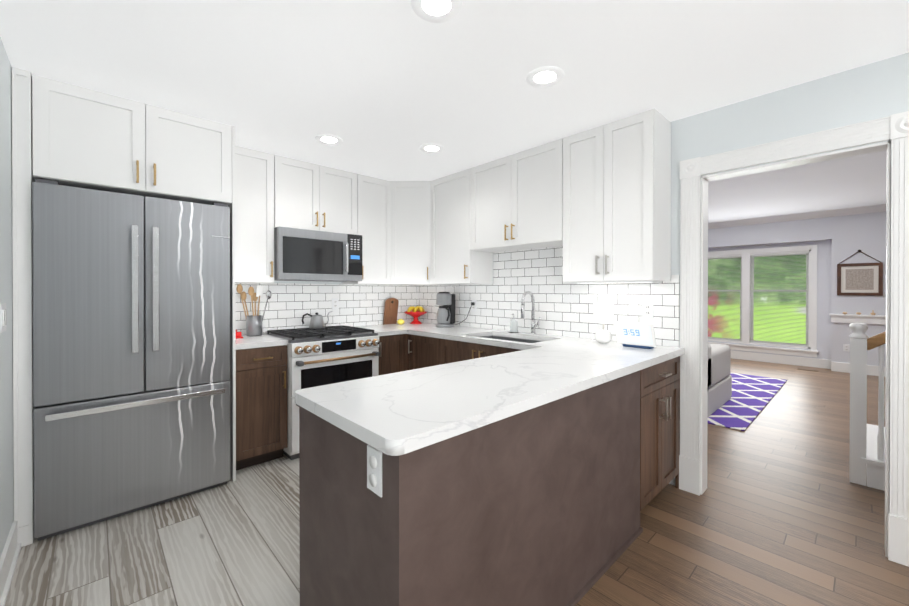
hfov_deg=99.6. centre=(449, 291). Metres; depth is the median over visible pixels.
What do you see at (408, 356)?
base cabinet
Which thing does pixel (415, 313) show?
fruit bowl
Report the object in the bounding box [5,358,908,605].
floor
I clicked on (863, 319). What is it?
trim
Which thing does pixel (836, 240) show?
wall
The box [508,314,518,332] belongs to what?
soap dispenser
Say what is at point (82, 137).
upper cabinet
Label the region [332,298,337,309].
electrical outlet
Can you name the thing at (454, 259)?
upper cabinet
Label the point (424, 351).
base cabinet
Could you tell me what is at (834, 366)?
baseboard
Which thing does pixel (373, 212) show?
upper cabinet
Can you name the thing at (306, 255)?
microwave
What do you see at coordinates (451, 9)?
recessed light
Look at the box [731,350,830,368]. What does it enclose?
baseboard
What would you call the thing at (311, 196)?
upper cabinet
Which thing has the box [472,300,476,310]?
electrical outlet
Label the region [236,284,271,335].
utensil crock
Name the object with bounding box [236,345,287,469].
base cabinet
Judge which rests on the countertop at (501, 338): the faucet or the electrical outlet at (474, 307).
the faucet
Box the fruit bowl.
[404,306,427,323]
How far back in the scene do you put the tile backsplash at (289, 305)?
3.78 m
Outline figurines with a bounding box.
[843,310,875,314]
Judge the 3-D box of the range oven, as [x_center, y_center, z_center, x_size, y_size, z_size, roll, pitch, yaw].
[-1.118,0.815,3.377,0.766,0.956,0.750,0,0,-43]
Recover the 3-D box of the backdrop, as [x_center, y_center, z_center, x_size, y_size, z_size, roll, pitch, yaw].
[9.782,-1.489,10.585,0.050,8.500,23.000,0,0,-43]
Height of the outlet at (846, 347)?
0.114 m
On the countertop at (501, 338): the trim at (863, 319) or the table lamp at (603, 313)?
the table lamp at (603, 313)
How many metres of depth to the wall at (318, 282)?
3.71 m
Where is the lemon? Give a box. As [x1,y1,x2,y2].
[397,319,404,324]
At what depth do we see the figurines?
5.97 m
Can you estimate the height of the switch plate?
0.130 m
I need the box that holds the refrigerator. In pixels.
[32,178,230,540]
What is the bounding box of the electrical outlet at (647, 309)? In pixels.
[643,302,652,317]
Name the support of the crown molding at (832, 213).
attached to the wall at (836, 240)
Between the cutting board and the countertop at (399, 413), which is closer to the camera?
the countertop at (399, 413)
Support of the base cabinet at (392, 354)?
on the floor
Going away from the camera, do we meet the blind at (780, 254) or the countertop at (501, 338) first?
the countertop at (501, 338)
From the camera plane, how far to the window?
7.00 m
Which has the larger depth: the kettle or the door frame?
the kettle
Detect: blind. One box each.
[708,256,741,341]
[750,252,808,346]
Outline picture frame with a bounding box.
[837,250,882,295]
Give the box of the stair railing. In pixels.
[849,323,885,490]
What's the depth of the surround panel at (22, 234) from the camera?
1.96 m
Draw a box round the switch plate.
[0,303,5,332]
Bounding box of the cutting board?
[383,298,398,324]
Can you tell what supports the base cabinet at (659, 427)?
on the floor
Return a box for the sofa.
[708,343,731,416]
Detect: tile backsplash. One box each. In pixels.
[235,283,417,333]
[418,246,678,346]
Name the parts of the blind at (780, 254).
window blind slats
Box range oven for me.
[262,325,379,459]
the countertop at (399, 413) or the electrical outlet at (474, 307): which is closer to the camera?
the countertop at (399, 413)
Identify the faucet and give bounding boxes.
[521,291,540,333]
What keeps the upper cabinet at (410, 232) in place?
attached to the wall at (318, 282)
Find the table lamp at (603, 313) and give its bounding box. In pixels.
[591,303,612,342]
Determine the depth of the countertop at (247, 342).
2.87 m
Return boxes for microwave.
[274,227,361,281]
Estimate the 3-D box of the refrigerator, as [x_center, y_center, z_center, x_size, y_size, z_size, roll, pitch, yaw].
[-2.017,0.356,2.502,0.897,1.880,0.776,0,0,-43]
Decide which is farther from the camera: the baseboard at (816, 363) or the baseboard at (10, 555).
the baseboard at (816, 363)
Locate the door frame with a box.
[679,111,908,566]
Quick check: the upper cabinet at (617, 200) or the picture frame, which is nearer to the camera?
the upper cabinet at (617, 200)
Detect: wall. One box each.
[0,37,13,556]
[274,281,341,283]
[669,52,908,499]
[708,211,885,366]
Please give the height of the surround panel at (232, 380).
2.430 m
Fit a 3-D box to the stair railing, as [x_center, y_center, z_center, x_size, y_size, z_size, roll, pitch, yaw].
[3.551,0.402,2.440,1.009,1.789,1.387,0,0,-43]
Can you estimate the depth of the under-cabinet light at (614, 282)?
2.66 m
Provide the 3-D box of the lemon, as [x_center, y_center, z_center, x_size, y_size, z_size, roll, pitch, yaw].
[-0.529,0.326,4.177,0.066,0.064,0.082,0,0,-43]
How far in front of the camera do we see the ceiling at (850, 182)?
4.92 m
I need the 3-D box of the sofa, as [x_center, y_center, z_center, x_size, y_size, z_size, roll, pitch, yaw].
[2.317,0.869,5.006,1.260,0.807,2.055,0,0,-43]
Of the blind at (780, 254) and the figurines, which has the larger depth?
the blind at (780, 254)
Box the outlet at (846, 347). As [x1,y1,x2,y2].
[843,344,849,351]
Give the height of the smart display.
0.171 m
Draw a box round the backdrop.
[708,255,805,343]
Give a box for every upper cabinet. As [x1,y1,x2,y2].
[32,74,231,204]
[235,146,273,282]
[274,154,356,234]
[342,173,390,284]
[375,181,450,284]
[430,168,492,283]
[470,138,562,251]
[563,108,670,281]
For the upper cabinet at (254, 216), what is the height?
1.060 m
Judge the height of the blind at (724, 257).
1.631 m
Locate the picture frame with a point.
(859, 279)
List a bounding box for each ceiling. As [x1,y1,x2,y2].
[0,0,908,180]
[708,150,886,222]
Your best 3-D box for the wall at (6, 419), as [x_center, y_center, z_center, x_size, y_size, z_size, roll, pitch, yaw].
[-0.860,0.086,0.394,0.120,2.440,5.500,0,0,-43]
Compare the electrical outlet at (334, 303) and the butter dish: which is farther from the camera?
the electrical outlet at (334, 303)
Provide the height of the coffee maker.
0.362 m
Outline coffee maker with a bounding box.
[436,292,454,326]
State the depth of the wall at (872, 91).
2.14 m
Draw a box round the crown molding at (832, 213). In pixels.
[708,204,885,228]
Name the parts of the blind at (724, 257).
window blind slats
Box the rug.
[708,373,786,430]
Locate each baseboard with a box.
[0,521,20,605]
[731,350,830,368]
[830,361,884,376]
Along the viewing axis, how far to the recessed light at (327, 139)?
2.88 m
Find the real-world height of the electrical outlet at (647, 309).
0.114 m
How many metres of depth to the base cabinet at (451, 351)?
3.14 m
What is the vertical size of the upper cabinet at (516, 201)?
0.755 m
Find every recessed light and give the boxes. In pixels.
[315,134,342,144]
[411,0,461,22]
[419,143,443,152]
[526,66,564,87]
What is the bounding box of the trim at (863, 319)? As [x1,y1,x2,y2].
[829,314,885,324]
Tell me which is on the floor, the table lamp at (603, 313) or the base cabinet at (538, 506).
the base cabinet at (538, 506)
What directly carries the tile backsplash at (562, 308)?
attached to the wall at (872, 91)
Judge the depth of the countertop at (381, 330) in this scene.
3.69 m
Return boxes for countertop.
[236,333,287,349]
[295,342,651,455]
[354,325,403,335]
[380,322,684,365]
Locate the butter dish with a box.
[236,330,242,338]
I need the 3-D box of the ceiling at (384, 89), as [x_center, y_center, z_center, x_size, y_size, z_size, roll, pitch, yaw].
[0.296,-1.199,1.460,3.272,0.120,5.740,0,0,-43]
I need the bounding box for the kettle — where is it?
[302,311,332,328]
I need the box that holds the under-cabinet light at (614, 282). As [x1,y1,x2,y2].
[576,281,660,283]
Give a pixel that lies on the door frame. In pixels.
(894, 129)
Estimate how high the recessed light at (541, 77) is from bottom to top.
0.006 m
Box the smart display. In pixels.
[613,321,656,348]
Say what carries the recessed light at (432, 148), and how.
in the ceiling at (384, 89)
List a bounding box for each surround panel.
[12,67,34,546]
[228,125,235,481]
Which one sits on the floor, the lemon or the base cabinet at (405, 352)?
the base cabinet at (405, 352)
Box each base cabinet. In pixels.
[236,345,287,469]
[299,356,679,605]
[379,334,404,374]
[405,334,406,370]
[407,334,409,369]
[408,334,440,369]
[440,339,520,364]
[640,356,678,510]
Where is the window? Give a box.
[708,245,817,356]
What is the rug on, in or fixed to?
on the floor

